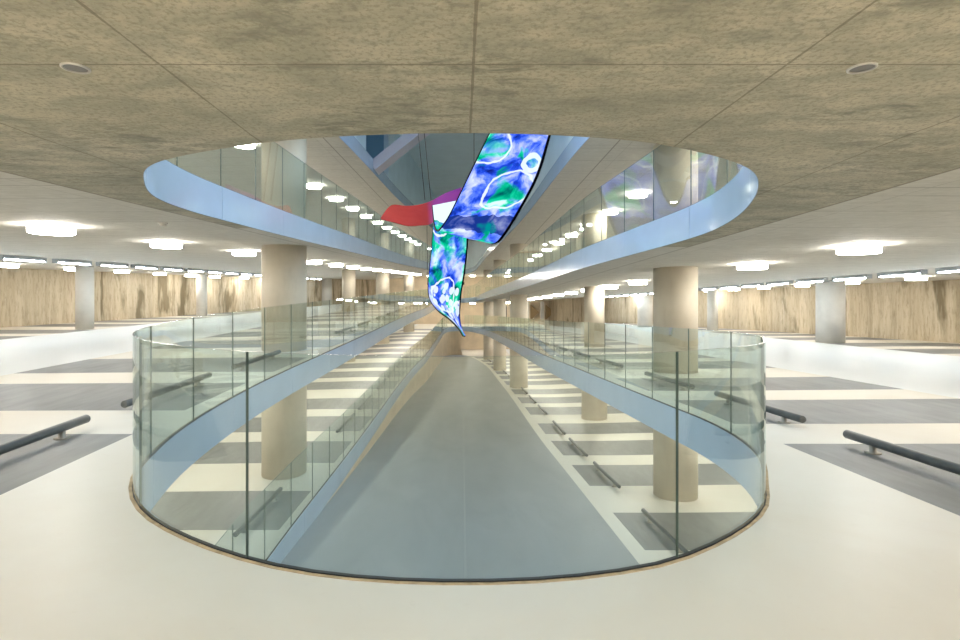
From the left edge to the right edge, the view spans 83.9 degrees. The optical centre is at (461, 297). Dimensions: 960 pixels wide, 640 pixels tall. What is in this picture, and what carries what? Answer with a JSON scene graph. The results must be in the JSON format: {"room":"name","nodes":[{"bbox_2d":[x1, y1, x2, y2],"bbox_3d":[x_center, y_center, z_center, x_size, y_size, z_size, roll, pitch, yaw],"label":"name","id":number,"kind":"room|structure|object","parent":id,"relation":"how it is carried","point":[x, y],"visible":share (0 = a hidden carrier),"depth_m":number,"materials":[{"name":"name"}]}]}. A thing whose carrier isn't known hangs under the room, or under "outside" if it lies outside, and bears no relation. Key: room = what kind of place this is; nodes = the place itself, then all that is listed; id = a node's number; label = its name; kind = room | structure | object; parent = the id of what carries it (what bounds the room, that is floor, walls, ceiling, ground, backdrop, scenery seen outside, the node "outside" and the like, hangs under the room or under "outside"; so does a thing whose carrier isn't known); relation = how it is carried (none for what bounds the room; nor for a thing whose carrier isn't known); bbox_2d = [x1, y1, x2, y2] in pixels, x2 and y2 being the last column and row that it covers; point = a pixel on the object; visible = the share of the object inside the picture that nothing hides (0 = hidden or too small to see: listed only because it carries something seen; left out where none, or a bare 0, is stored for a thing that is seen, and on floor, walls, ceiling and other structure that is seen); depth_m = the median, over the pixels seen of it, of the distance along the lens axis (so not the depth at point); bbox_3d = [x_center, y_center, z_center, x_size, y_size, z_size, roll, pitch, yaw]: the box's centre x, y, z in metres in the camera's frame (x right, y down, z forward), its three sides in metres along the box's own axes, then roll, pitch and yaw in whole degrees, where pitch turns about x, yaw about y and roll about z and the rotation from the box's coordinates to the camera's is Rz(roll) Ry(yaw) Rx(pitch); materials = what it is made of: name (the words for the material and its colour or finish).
{"room":"building atrium","nodes":[
{"label":"building atrium","id":0,"kind":"room"},
{"bbox_2d":[0,268,373,327],"bbox_3d":[-17.794,2.360,28.225,3.156,15.400,72.954,0,0,9],"label":"wall","id":1,"kind":"structure","parent":0,"point":[28,297],"depth_m":29.57,"materials":[{"name":"wood"}]},
{"bbox_2d":[366,135,383,171],"bbox_3d":[-4.045,-6.440,20.463,1.301,2.920,4.833,0,0,1],"label":"wall niche","id":2,"kind":"object","parent":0,"point":[374,144],"visible":0.03,"depth_m":22.77,"materials":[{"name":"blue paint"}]},
{"bbox_2d":[328,331,461,501],"bbox_3d":[-1.753,4.925,30.630,2.242,3.072,54.907,0,0,1],"label":"wall","id":3,"kind":"structure","parent":0,"point":[449,344],"depth_m":32.14,"materials":[{"name":"beige concrete"}]},
{"bbox_2d":[267,327,458,563],"bbox_3d":[-1.744,3.989,30.629,2.225,1.792,54.867,0,0,1],"label":"trim","id":4,"kind":"structure","parent":3,"relation":"attached to","point":[321,499],"depth_m":13.58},
{"bbox_2d":[138,298,761,532],"bbox_3d":[-0.010,1.803,30.477,6.676,3.560,55.106,0,0,0],"label":"trim","id":5,"kind":"structure","parent":3,"relation":"attached to","point":[192,442],"depth_m":7.93,"materials":[{"name":"paint"}]},
{"bbox_2d":[128,289,769,584],"bbox_3d":[-0.674,0.943,30.435,6.696,4.317,55.100,0,0,-2],"label":"glass balustrade","id":6,"kind":"object","parent":5,"relation":"on","point":[512,328],"visible":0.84,"depth_m":3.75,"materials":[{"name":"clear glass"}]},
{"bbox_2d":[399,133,488,197],"bbox_3d":[-0.500,-8.000,31.250,10.000,0.200,57.500,0,0,0],"label":"roof","id":7,"kind":"structure","parent":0,"point":[451,157],"depth_m":29.98,"materials":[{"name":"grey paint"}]},
{"bbox_2d":[373,133,429,174],"bbox_3d":[-1.250,-6.390,19.700,4.220,3.493,0.850,0,0,0],"label":"diagonal brace","id":8,"kind":"object","parent":7,"relation":"attached to","point":[403,144],"visible":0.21,"depth_m":19.27,"materials":[{"name":"metal"}]},
{"bbox_2d":[381,133,550,336],"bbox_3d":[0.978,-3.385,15.063,5.782,8.971,2.946,0,0,19],"label":"ribbon","id":9,"kind":"object","parent":7,"relation":"hanging from","point":[506,169],"visible":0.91,"depth_m":14.91,"materials":[{"name":"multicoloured fabric"}]},
{"bbox_2d":[150,324,756,578],"bbox_3d":[0.000,4.630,28.000,43.926,3.074,72.000,0,0,0],"label":"floor","id":10,"kind":"structure","parent":0,"point":[470,479],"depth_m":13.33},
{"bbox_2d":[233,487,282,536],"bbox_3d":[-4.106,4.337,10.858,0.150,0.162,2.200,0,2,2],"label":"wheel stop","id":11,"kind":"object","parent":10,"relation":"on","point":[242,529],"visible":0.91,"depth_m":10.66,"materials":[{"name":"metal"}]},
{"bbox_2d":[261,385,306,479],"bbox_3d":[-4.430,3.059,13.300,1.070,2.640,1.070,0,0,0],"label":"concrete column","id":12,"kind":"structure","parent":10,"relation":"on","point":[284,423],"depth_m":12.85,"materials":[{"name":"concrete"}]},
{"bbox_2d":[215,317,446,559],"bbox_3d":[-1.876,3.246,30.606,2.168,2.784,54.806,0,0,1],"label":"glass balustrade","id":13,"kind":"object","parent":10,"relation":"on","point":[431,337],"visible":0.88,"depth_m":14.27,"materials":[{"name":"clear glass"}]},
{"bbox_2d":[336,413,354,432],"bbox_3d":[-3.834,4.146,17.658,0.150,0.162,2.200,0,2,2],"label":"wheel stop","id":14,"kind":"object","parent":10,"relation":"on","point":[350,418],"visible":1,"depth_m":17.55,"materials":[{"name":"metal"}]},
{"bbox_2d":[358,395,371,409],"bbox_3d":[-3.750,4.062,20.658,0.150,0.162,2.200,0,2,1],"label":"wheel stop","id":15,"kind":"object","parent":10,"relation":"on","point":[370,396],"visible":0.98,"depth_m":20.37,"materials":[{"name":"metal"}]},
{"bbox_2d":[376,336,388,343],"bbox_3d":[-6.300,2.307,42.400,1.050,2.640,1.050,0,0,0],"label":"concrete column","id":16,"kind":"structure","parent":10,"relation":"on","point":[385,340],"depth_m":41.96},
{"bbox_2d":[403,321,413,331],"bbox_3d":[-5.200,1.978,52.200,1.050,2.640,1.050,0,0,0],"label":"concrete column","id":17,"kind":"structure","parent":10,"relation":"on","point":[410,327],"depth_m":51.75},
{"bbox_2d":[483,335,492,359],"bbox_3d":[2.600,4.714,52.200,1.000,2.640,1.000,0,0,0],"label":"concrete column","id":18,"kind":"structure","parent":10,"relation":"on","point":[487,341],"depth_m":51.78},
{"bbox_2d":[493,339,505,370],"bbox_3d":[3.000,4.439,42.400,1.000,2.640,1.000,0,0,0],"label":"concrete column","id":19,"kind":"structure","parent":10,"relation":"on","point":[499,350],"depth_m":41.98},
{"bbox_2d":[510,349,527,387],"bbox_3d":[3.480,4.166,32.700,1.100,2.640,1.100,0,0,0],"label":"concrete column","id":20,"kind":"structure","parent":10,"relation":"on","point":[518,363],"depth_m":32.24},
{"bbox_2d":[552,420,565,434],"bbox_3d":[3.750,5.037,20.662,0.150,0.162,2.200,0,-2,-1],"label":"wheel stop","id":21,"kind":"object","parent":10,"relation":"on","point":[553,421],"visible":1,"depth_m":20.40,"materials":[{"name":"metal"}]},
{"bbox_2d":[568,437,587,456],"bbox_3d":[3.834,4.952,17.662,0.150,0.162,2.200,0,-2,-2],"label":"wheel stop","id":22,"kind":"object","parent":10,"relation":"on","point":[573,442],"visible":1,"depth_m":17.49,"materials":[{"name":"metal"}]},
{"bbox_2d":[582,390,606,420],"bbox_3d":[5.680,3.873,22.900,1.070,2.640,1.070,0,0,0],"label":"concrete column","id":23,"kind":"structure","parent":10,"relation":"on","point":[593,409],"depth_m":22.44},
{"bbox_2d":[593,461,620,488],"bbox_3d":[3.955,4.868,14.662,0.150,0.162,2.200,0,-2,-2],"label":"wheel stop","id":24,"kind":"object","parent":10,"relation":"on","point":[599,468],"visible":1,"depth_m":14.46,"materials":[{"name":"metal"}]},
{"bbox_2d":[641,508,687,552],"bbox_3d":[4.106,4.761,10.862,0.150,0.162,2.200,0,-2,-2],"label":"wheel stop","id":25,"kind":"object","parent":10,"relation":"on","point":[651,519],"visible":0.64,"depth_m":10.81,"materials":[{"name":"metal"}]},
{"bbox_2d":[653,429,697,501],"bbox_3d":[5.320,3.616,13.300,1.040,2.640,1.040,0,0,0],"label":"concrete column","id":26,"kind":"structure","parent":10,"relation":"on","point":[664,447],"depth_m":12.87,"materials":[{"name":"concrete"}]},
{"bbox_2d":[167,137,742,276],"bbox_3d":[0.000,-4.090,28.000,43.926,3.074,72.000,0,0,0],"label":"ceiling","id":27,"kind":"structure","parent":0,"point":[597,161],"depth_m":19.99,"materials":[{"name":"paint"}]},
{"bbox_2d":[236,144,254,148],"bbox_3d":[-6.121,-4.336,14.990,0.620,0.140,0.620,0,0,0],"label":"lamp","id":28,"kind":"object","parent":27,"relation":"attached to","point":[251,146],"visible":0.3,"depth_m":15.02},
{"bbox_2d":[307,183,320,188],"bbox_3d":[-5.979,-4.514,21.530,0.620,0.140,0.620,0,0,0],"label":"lamp","id":29,"kind":"object","parent":27,"relation":"attached to","point":[310,185],"visible":0.91,"depth_m":21.30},
{"bbox_2d":[329,197,342,201],"bbox_3d":[-5.848,-4.605,24.800,0.620,0.140,0.620,0,0,0],"label":"lamp","id":30,"kind":"object","parent":27,"relation":"attached to","point":[339,199],"visible":0.77,"depth_m":24.59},
{"bbox_2d":[347,207,358,210],"bbox_3d":[-5.738,-4.697,28.070,0.620,0.140,0.620,0,0,0],"label":"lamp","id":31,"kind":"object","parent":27,"relation":"attached to","point":[350,208],"visible":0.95,"depth_m":27.88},
{"bbox_2d":[602,210,617,214],"bbox_3d":[6.099,-3.527,21.980,0.620,0.140,0.620,0,0,0],"label":"lamp","id":32,"kind":"object","parent":27,"relation":"attached to","point":[606,212],"visible":1,"depth_m":21.81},
{"bbox_2d":[629,191,646,197],"bbox_3d":[6.170,-3.615,18.710,0.620,0.140,0.620,0,0,0],"label":"lamp","id":33,"kind":"object","parent":27,"relation":"attached to","point":[640,194],"visible":1,"depth_m":18.49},
{"bbox_2d":[374,251,548,348],"bbox_3d":[0.000,1.560,64.150,22.000,17.000,0.300,0,0,0],"label":"wall","id":34,"kind":"structure","parent":0,"point":[472,340],"depth_m":64.00,"materials":[{"name":"beige concrete"}]},
{"bbox_2d":[530,305,538,319],"bbox_3d":[8.700,1.686,63.800,1.000,1.800,0.400,0,0,0],"label":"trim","id":35,"kind":"structure","parent":34,"relation":"attached to","point":[533,311],"depth_m":63.60,"materials":[{"name":"wood"}]},
{"bbox_2d":[545,305,550,319],"bbox_3d":[10.500,1.686,63.800,1.000,1.800,0.400,0,0,0],"label":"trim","id":36,"kind":"structure","parent":34,"relation":"attached to","point":[547,309],"depth_m":63.60,"materials":[{"name":"wood"}]},
{"bbox_2d":[354,134,573,268],"bbox_3d":[-0.075,-5.471,30.647,7.400,4.857,55.089,0,0,0],"label":"wall","id":37,"kind":"structure","parent":0,"point":[404,173],"depth_m":27.41,"materials":[{"name":"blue paint"}]},
{"bbox_2d":[143,160,758,302],"bbox_3d":[-0.031,-1.267,30.648,7.071,3.560,54.764,0,0,0],"label":"trim","id":38,"kind":"structure","parent":37,"relation":"attached to","point":[165,181],"depth_m":8.75,"materials":[{"name":"paint"}]},
{"bbox_2d":[170,143,727,297],"bbox_3d":[-0.043,-2.123,30.532,7.043,4.308,54.528,0,0,0],"label":"glass balustrade","id":39,"kind":"object","parent":38,"relation":"on","point":[496,278],"visible":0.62,"depth_m":18.37,"materials":[{"name":"clear glass"}]},
{"bbox_2d":[339,136,589,273],"bbox_3d":[-0.031,-4.337,30.648,7.071,3.560,54.764,0,0,0],"label":"trim","id":40,"kind":"structure","parent":37,"relation":"attached to","point":[575,144],"depth_m":18.58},
{"bbox_2d":[0,0,959,302],"bbox_3d":[0.000,-1.020,28.000,43.926,3.074,72.000,0,0,0],"label":"ceiling","id":41,"kind":"structure","parent":0,"point":[838,158],"depth_m":2.81,"materials":[{"name":"concrete"}]},
{"bbox_2d":[0,263,18,267],"bbox_3d":[-16.600,-1.192,19.500,0.620,0.140,0.620,0,0,0],"label":"lamp","id":42,"kind":"object","parent":41,"relation":"attached to","point":[4,265],"visible":0.98,"depth_m":19.32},
{"bbox_2d":[0,255,46,262],"bbox_3d":[-13.000,-1.160,15.791,0.170,0.140,1.620,0,1,0],"label":"tube light","id":43,"kind":"object","parent":41,"relation":"attached to","point":[2,257],"visible":1,"depth_m":15.71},
{"bbox_2d":[27,223,75,235],"bbox_3d":[-6.500,-1.089,8.450,0.620,0.140,0.620,0,0,0],"label":"lamp","id":44,"kind":"object","parent":41,"relation":"attached to","point":[34,228],"visible":0.98,"depth_m":8.27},
{"bbox_2d":[64,267,74,270],"bbox_3d":[-16.600,-1.239,22.770,0.620,0.140,0.620,0,0,0],"label":"lamp","id":45,"kind":"object","parent":41,"relation":"attached to","point":[65,268],"visible":0.64,"depth_m":22.52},
{"bbox_2d":[52,259,91,264],"bbox_3d":[-13.000,-1.197,17.821,0.170,0.140,1.620,0,1,0],"label":"tube light","id":46,"kind":"object","parent":41,"relation":"attached to","point":[63,261],"visible":1,"depth_m":17.68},
{"bbox_2d":[59,62,90,73],"bbox_3d":[-1.710,-1.018,2.360,0.114,0.012,0.114,0,0,0],"label":"recessed light","id":47,"kind":"object","parent":41,"relation":"in","point":[72,67],"visible":1,"depth_m":2.35,"materials":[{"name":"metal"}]},
{"bbox_2d":[96,262,128,267],"bbox_3d":[-13.000,-1.233,19.851,0.170,0.140,1.620,0,1,0],"label":"tube light","id":48,"kind":"object","parent":41,"relation":"attached to","point":[97,263],"visible":1,"depth_m":19.73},
{"bbox_2d":[114,270,128,272],"bbox_3d":[-16.600,-1.287,26.040,0.620,0.140,0.620,0,0,0],"label":"lamp","id":49,"kind":"object","parent":41,"relation":"attached to","point":[115,271],"visible":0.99,"depth_m":25.81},
{"bbox_2d":[131,264,157,269],"bbox_3d":[-13.000,-1.269,21.881,0.170,0.140,1.620,0,1,0],"label":"tube light","id":50,"kind":"object","parent":41,"relation":"attached to","point":[132,265],"visible":1,"depth_m":21.75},
{"bbox_2d":[158,222,167,226],"bbox_3d":[-4.600,-1.131,8.200,0.140,0.072,0.140,0,0,0],"label":"smoke detector","id":51,"kind":"object","parent":41,"relation":"attached to","point":[161,224],"visible":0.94,"depth_m":8.16,"materials":[{"name":"white plastic"}]},
{"bbox_2d":[150,241,181,248],"bbox_3d":[-6.498,-1.175,11.720,0.620,0.140,0.620,0,0,0],"label":"lamp","id":52,"kind":"object","parent":41,"relation":"attached to","point":[154,244],"visible":0.98,"depth_m":11.50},
{"bbox_2d":[160,267,182,270],"bbox_3d":[-13.000,-1.305,23.911,0.170,0.140,1.620,0,1,0],"label":"tube light","id":53,"kind":"object","parent":41,"relation":"attached to","point":[161,268],"visible":1,"depth_m":23.79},
{"bbox_2d":[184,268,203,271],"bbox_3d":[-13.000,-1.341,25.941,0.170,0.140,1.620,0,1,0],"label":"tube light","id":54,"kind":"object","parent":41,"relation":"attached to","point":[185,269],"visible":1,"depth_m":25.75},
{"bbox_2d":[205,270,222,273],"bbox_3d":[-13.000,-1.377,27.971,0.170,0.140,1.620,0,1,0],"label":"tube light","id":55,"kind":"object","parent":41,"relation":"attached to","point":[206,271],"visible":1,"depth_m":27.78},
{"bbox_2d":[223,271,237,274],"bbox_3d":[-13.000,-1.414,30.001,0.170,0.140,1.620,0,1,0],"label":"tube light","id":56,"kind":"object","parent":41,"relation":"attached to","point":[224,272],"visible":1,"depth_m":29.76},
{"bbox_2d":[232,250,255,255],"bbox_3d":[-6.121,-1.266,14.990,0.620,0.140,0.620,0,0,0],"label":"lamp","id":57,"kind":"object","parent":41,"relation":"attached to","point":[235,252],"visible":0.98,"depth_m":14.76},
{"bbox_2d":[307,260,321,263],"bbox_3d":[-5.979,-1.444,21.530,0.620,0.140,0.620,0,0,0],"label":"lamp","id":58,"kind":"object","parent":41,"relation":"attached to","point":[308,261],"visible":0.91,"depth_m":21.28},
{"bbox_2d":[329,263,342,266],"bbox_3d":[-5.848,-1.535,24.800,0.620,0.140,0.620,0,0,0],"label":"lamp","id":59,"kind":"object","parent":41,"relation":"attached to","point":[332,264],"visible":0.99,"depth_m":24.57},
{"bbox_2d":[602,285,617,288],"bbox_3d":[6.099,-0.457,21.980,0.620,0.140,0.620,0,0,0],"label":"lamp","id":60,"kind":"object","parent":41,"relation":"attached to","point":[604,286],"visible":1,"depth_m":21.73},
{"bbox_2d":[629,280,646,284],"bbox_3d":[6.170,-0.545,18.710,0.620,0.140,0.620,0,0,0],"label":"lamp","id":61,"kind":"object","parent":41,"relation":"attached to","point":[634,282],"visible":1,"depth_m":18.47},
{"bbox_2d":[701,287,718,289],"bbox_3d":[13.000,-0.498,27.969,0.170,0.140,1.620,0,-1,0],"label":"tube light","id":62,"kind":"object","parent":41,"relation":"attached to","point":[704,288],"visible":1,"depth_m":27.84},
{"bbox_2d":[720,285,739,288],"bbox_3d":[13.000,-0.535,25.939,0.170,0.140,1.620,0,-1,0],"label":"tube light","id":63,"kind":"object","parent":41,"relation":"attached to","point":[729,286],"visible":0.99,"depth_m":25.75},
{"bbox_2d":[737,262,767,269],"bbox_3d":[6.618,-0.725,12.170,0.620,0.140,0.620,0,0,0],"label":"lamp","id":64,"kind":"object","parent":41,"relation":"attached to","point":[754,265],"visible":0.98,"depth_m":11.93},
{"bbox_2d":[741,283,763,287],"bbox_3d":[13.000,-0.571,23.909,0.170,0.140,1.620,0,-1,0],"label":"tube light","id":65,"kind":"object","parent":41,"relation":"attached to","point":[753,284],"visible":1,"depth_m":23.75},
{"bbox_2d":[758,286,770,288],"bbox_3d":[16.600,-0.575,29.310,0.620,0.140,0.620,0,0,0],"label":"lamp","id":66,"kind":"object","parent":41,"relation":"attached to","point":[759,287],"visible":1,"depth_m":29.08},
{"bbox_2d":[766,281,792,285],"bbox_3d":[13.000,-0.607,21.879,0.170,0.140,1.620,0,-1,0],"label":"tube light","id":67,"kind":"object","parent":41,"relation":"attached to","point":[777,282],"visible":1,"depth_m":21.77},
{"bbox_2d":[795,284,809,286],"bbox_3d":[16.600,-0.623,26.040,0.620,0.140,0.620,0,0,0],"label":"lamp","id":68,"kind":"object","parent":41,"relation":"attached to","point":[796,285],"visible":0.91,"depth_m":25.79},
{"bbox_2d":[796,278,827,283],"bbox_3d":[13.000,-0.643,19.849,0.170,0.140,1.620,0,-1,0],"label":"tube light","id":69,"kind":"object","parent":41,"relation":"attached to","point":[813,279],"visible":1,"depth_m":19.71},
{"bbox_2d":[832,274,871,280],"bbox_3d":[13.000,-0.679,17.819,0.170,0.140,1.620,0,-1,0],"label":"tube light","id":70,"kind":"object","parent":41,"relation":"attached to","point":[863,276],"visible":1,"depth_m":17.64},
{"bbox_2d":[846,280,859,283],"bbox_3d":[16.600,-0.671,22.770,0.620,0.140,0.620,0,0,0],"label":"lamp","id":71,"kind":"object","parent":41,"relation":"attached to","point":[853,281],"visible":0.84,"depth_m":22.50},
{"bbox_2d":[836,244,881,254],"bbox_3d":[6.620,-0.810,8.900,0.620,0.140,0.620,0,0,0],"label":"lamp","id":72,"kind":"object","parent":41,"relation":"attached to","point":[854,249],"visible":0.99,"depth_m":8.68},
{"bbox_2d":[846,62,877,73],"bbox_3d":[1.770,-1.018,2.360,0.114,0.012,0.114,0,0,0],"label":"recessed light","id":73,"kind":"object","parent":41,"relation":"in","point":[867,66],"visible":1,"depth_m":2.35,"materials":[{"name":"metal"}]},
{"bbox_2d":[877,270,927,277],"bbox_3d":[13.000,-0.716,15.789,0.170,0.140,1.620,0,-1,0],"label":"tube light","id":74,"kind":"object","parent":41,"relation":"attached to","point":[911,272],"visible":1,"depth_m":15.65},
{"bbox_2d":[905,276,926,280],"bbox_3d":[16.600,-0.719,19.500,0.620,0.140,0.620,0,0,0],"label":"lamp","id":75,"kind":"object","parent":41,"relation":"attached to","point":[911,278],"visible":1,"depth_m":19.29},
{"bbox_2d":[935,266,959,273],"bbox_3d":[13.000,-0.752,13.759,0.170,0.140,1.620,0,-1,0],"label":"tube light","id":76,"kind":"object","parent":41,"relation":"attached to","point":[947,269],"visible":1,"depth_m":14.22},
{"bbox_2d":[0,298,959,639],"bbox_3d":[0.000,1.560,28.000,43.926,3.074,72.000,0,0,0],"label":"floor","id":77,"kind":"structure","parent":0,"point":[849,543],"depth_m":3.79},
{"bbox_2d":[0,415,90,454],"bbox_3d":[-4.260,1.433,4.958,0.150,0.162,2.200,0,2,0],"label":"wheel stop","id":78,"kind":"object","parent":77,"relation":"on","point":[60,429],"visible":1,"depth_m":5.43,"materials":[{"name":"metal"}]},
{"bbox_2d":[75,266,93,328],"bbox_3d":[-15.700,-0.006,22.200,0.650,2.640,0.650,0,0,0],"label":"concrete column","id":79,"kind":"structure","parent":77,"relation":"on","point":[84,275],"depth_m":21.95,"materials":[{"name":"concrete"}]},
{"bbox_2d":[121,372,211,407],"bbox_3d":[-4.260,1.351,7.858,0.150,0.162,2.200,0,2,1],"label":"wheel stop","id":80,"kind":"object","parent":77,"relation":"on","point":[129,402],"visible":0.91,"depth_m":7.67,"materials":[{"name":"metal"}]},
{"bbox_2d":[196,274,206,315],"bbox_3d":[-16.100,-0.164,33.000,0.620,2.640,0.620,0,0,0],"label":"concrete column","id":81,"kind":"structure","parent":77,"relation":"on","point":[201,279],"depth_m":32.74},
{"bbox_2d":[231,350,280,370],"bbox_3d":[-4.136,1.267,10.858,0.150,0.162,2.200,0,2,2],"label":"wheel stop","id":82,"kind":"object","parent":77,"relation":"on","point":[242,364],"visible":0.92,"depth_m":10.62,"materials":[{"name":"metal"}]},
{"bbox_2d":[261,244,306,351],"bbox_3d":[-4.430,-0.011,13.300,1.070,2.640,1.070,0,0,0],"label":"concrete column","id":83,"kind":"structure","parent":77,"relation":"on","point":[283,266],"depth_m":12.84,"materials":[{"name":"concrete"}]},
{"bbox_2d":[322,278,331,305],"bbox_3d":[-13.200,-0.586,52.000,1.000,2.640,1.000,0,0,0],"label":"concrete column","id":84,"kind":"structure","parent":77,"relation":"on","point":[326,283],"depth_m":51.54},
{"bbox_2d":[335,325,354,334],"bbox_3d":[-3.864,1.076,17.658,0.150,0.162,2.200,0,2,2],"label":"wheel stop","id":85,"kind":"object","parent":77,"relation":"on","point":[338,332],"visible":0.99,"depth_m":17.46,"materials":[{"name":"metal"}]},
{"bbox_2d":[342,269,354,311],"bbox_3d":[-6.950,-0.482,32.700,0.820,2.640,0.820,0,0,0],"label":"concrete column","id":86,"kind":"structure","parent":77,"relation":"on","point":[348,275],"depth_m":32.34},
{"bbox_2d":[376,272,388,304],"bbox_3d":[-6.300,-0.763,42.400,1.050,2.640,1.050,0,0,0],"label":"concrete column","id":87,"kind":"structure","parent":77,"relation":"on","point":[382,278],"depth_m":41.95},
{"bbox_2d":[403,274,413,299],"bbox_3d":[-5.200,-1.092,52.200,1.050,2.640,1.050,0,0,0],"label":"concrete column","id":88,"kind":"structure","parent":77,"relation":"on","point":[408,280],"depth_m":51.75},
{"bbox_2d":[483,302,492,327],"bbox_3d":[2.600,1.644,52.200,1.000,2.640,1.000,0,0,0],"label":"concrete column","id":89,"kind":"structure","parent":77,"relation":"on","point":[487,306],"depth_m":51.78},
{"bbox_2d":[493,299,505,316],"bbox_3d":[3.000,1.369,42.400,1.000,2.640,1.000,0,0,0],"label":"concrete column","id":90,"kind":"structure","parent":77,"relation":"on","point":[499,305],"depth_m":41.98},
{"bbox_2d":[510,295,527,335],"bbox_3d":[3.480,1.096,32.700,1.100,2.640,1.100,0,0,0],"label":"concrete column","id":91,"kind":"structure","parent":77,"relation":"on","point":[518,304],"depth_m":32.24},
{"bbox_2d":[540,301,543,321],"bbox_3d":[9.300,1.737,61.800,0.360,2.680,0.400,0,0,0],"label":"trim","id":92,"kind":"structure","parent":77,"relation":"attached to","point":[541,302],"depth_m":61.59,"materials":[{"name":"wood"}]},
{"bbox_2d":[554,345,567,351],"bbox_3d":[3.820,1.966,20.662,0.150,0.162,2.200,0,-2,-1],"label":"wheel stop","id":93,"kind":"object","parent":77,"relation":"on","point":[556,346],"visible":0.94,"depth_m":20.66,"materials":[{"name":"metal"}]},
{"bbox_2d":[570,350,590,358],"bbox_3d":[3.904,1.882,17.662,0.150,0.162,2.200,0,-2,-2],"label":"wheel stop","id":94,"kind":"object","parent":77,"relation":"on","point":[571,351],"visible":0.94,"depth_m":17.55,"materials":[{"name":"metal"}]},
{"bbox_2d":[584,286,604,346],"bbox_3d":[5.680,0.803,22.900,0.850,2.640,0.850,0,0,0],"label":"concrete column","id":95,"kind":"structure","parent":77,"relation":"on","point":[594,296],"depth_m":22.53,"materials":[{"name":"concrete"}]},
{"bbox_2d":[595,357,623,368],"bbox_3d":[4.025,1.798,14.662,0.150,0.162,2.200,0,-2,-2],"label":"wheel stop","id":96,"kind":"object","parent":77,"relation":"on","point":[600,360],"visible":1,"depth_m":14.38,"materials":[{"name":"metal"}]},
{"bbox_2d":[637,294,652,326],"bbox_3d":[13.900,0.890,40.500,1.100,2.640,1.100,0,0,0],"label":"concrete column","id":97,"kind":"structure","parent":77,"relation":"on","point":[644,302],"depth_m":40.02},
{"bbox_2d":[644,371,694,390],"bbox_3d":[4.176,1.691,10.862,0.150,0.162,2.200,0,-2,-2],"label":"wheel stop","id":98,"kind":"object","parent":77,"relation":"on","point":[682,384],"visible":0.96,"depth_m":10.64,"materials":[{"name":"metal"}]},
{"bbox_2d":[653,266,697,373],"bbox_3d":[5.320,0.546,13.300,1.040,2.640,1.040,0,0,0],"label":"concrete column","id":99,"kind":"structure","parent":77,"relation":"on","point":[675,289],"depth_m":12.86,"materials":[{"name":"concrete"}]},
{"bbox_2d":[707,289,717,330],"bbox_3d":[15.500,0.704,33.000,0.620,2.640,0.620,0,0,0],"label":"concrete column","id":100,"kind":"structure","parent":77,"relation":"on","point":[712,295],"depth_m":32.74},
{"bbox_2d":[714,391,805,423],"bbox_3d":[4.300,1.607,7.862,0.150,0.162,2.200,0,-2,-1],"label":"wheel stop","id":101,"kind":"object","parent":77,"relation":"on","point":[785,415],"visible":0.96,"depth_m":7.42,"materials":[{"name":"metal"}]},
{"bbox_2d":[815,280,845,342],"bbox_3d":[15.400,0.550,22.300,1.040,2.640,1.040,0,0,0],"label":"concrete column","id":102,"kind":"structure","parent":77,"relation":"on","point":[830,296],"depth_m":21.89,"materials":[{"name":"concrete"}]},
{"bbox_2d":[843,430,959,474],"bbox_3d":[4.300,1.522,4.862,0.150,0.162,2.200,0,-2,0],"label":"wheel stop","id":103,"kind":"object","parent":77,"relation":"on","point":[953,467],"visible":1,"depth_m":5.18,"materials":[{"name":"metal"}]},
{"bbox_2d":[549,279,959,342],"bbox_3d":[17.794,2.360,28.225,3.156,15.400,72.954,0,0,-9],"label":"wall","id":104,"kind":"structure","parent":0,"point":[915,310],"depth_m":26.34,"materials":[{"name":"wood"}]},
{"bbox_3d":[0.000,-1.510,28.000,43.926,3.074,72.000,0,0,0],"label":"floor","id":105,"kind":"structure","parent":0,"visible":0},
{"bbox_2d":[261,139,306,218],"bbox_3d":[-4.430,-3.081,13.300,1.070,2.640,1.070,0,0,0],"label":"concrete column","id":106,"kind":"structure","parent":105,"relation":"on","point":[294,170],"depth_m":12.86,"materials":[{"name":"concrete"}]},
{"bbox_2d":[342,218,354,236],"bbox_3d":[-6.950,-3.552,32.700,0.820,2.640,0.820,0,0,0],"label":"concrete column","id":107,"kind":"structure","parent":105,"relation":"on","point":[345,220],"depth_m":32.37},
{"bbox_2d":[376,233,388,249],"bbox_3d":[-6.300,-3.833,42.400,1.050,2.640,1.050,0,0,0],"label":"concrete column","id":108,"kind":"structure","parent":105,"relation":"on","point":[384,236],"depth_m":41.96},
{"bbox_2d":[403,242,413,257],"bbox_3d":[-5.200,-4.162,52.200,1.050,2.640,1.050,0,0,0],"label":"concrete column","id":109,"kind":"structure","parent":105,"relation":"on","point":[406,243],"depth_m":51.72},
{"bbox_2d":[483,270,492,277],"bbox_3d":[2.600,-1.426,52.200,1.000,2.640,1.000,0,0,0],"label":"concrete column","id":110,"kind":"structure","parent":105,"relation":"on","point":[485,272],"depth_m":51.82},
{"bbox_2d":[493,260,505,283],"bbox_3d":[3.000,-1.701,42.400,1.000,2.640,1.000,0,0,0],"label":"concrete column","id":111,"kind":"structure","parent":105,"relation":"on","point":[496,263],"depth_m":42.05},
{"bbox_2d":[510,244,527,281],"bbox_3d":[3.480,-1.974,32.700,1.100,2.640,1.100,0,0,0],"label":"concrete column","id":112,"kind":"structure","parent":105,"relation":"on","point":[518,263],"depth_m":32.24,"materials":[{"name":"concrete"}]},
{"bbox_2d":[582,213,606,247],"bbox_3d":[5.680,-2.267,22.900,1.070,2.640,1.070,0,0,0],"label":"concrete column","id":113,"kind":"structure","parent":105,"relation":"on","point":[591,222],"depth_m":22.44,"materials":[{"name":"concrete"}]},
{"bbox_2d":[653,144,697,219],"bbox_3d":[5.320,-2.523,13.300,1.040,2.640,1.040,0,0,0],"label":"concrete column","id":114,"kind":"structure","parent":105,"relation":"on","point":[671,164],"depth_m":12.87,"materials":[{"name":"concrete"}]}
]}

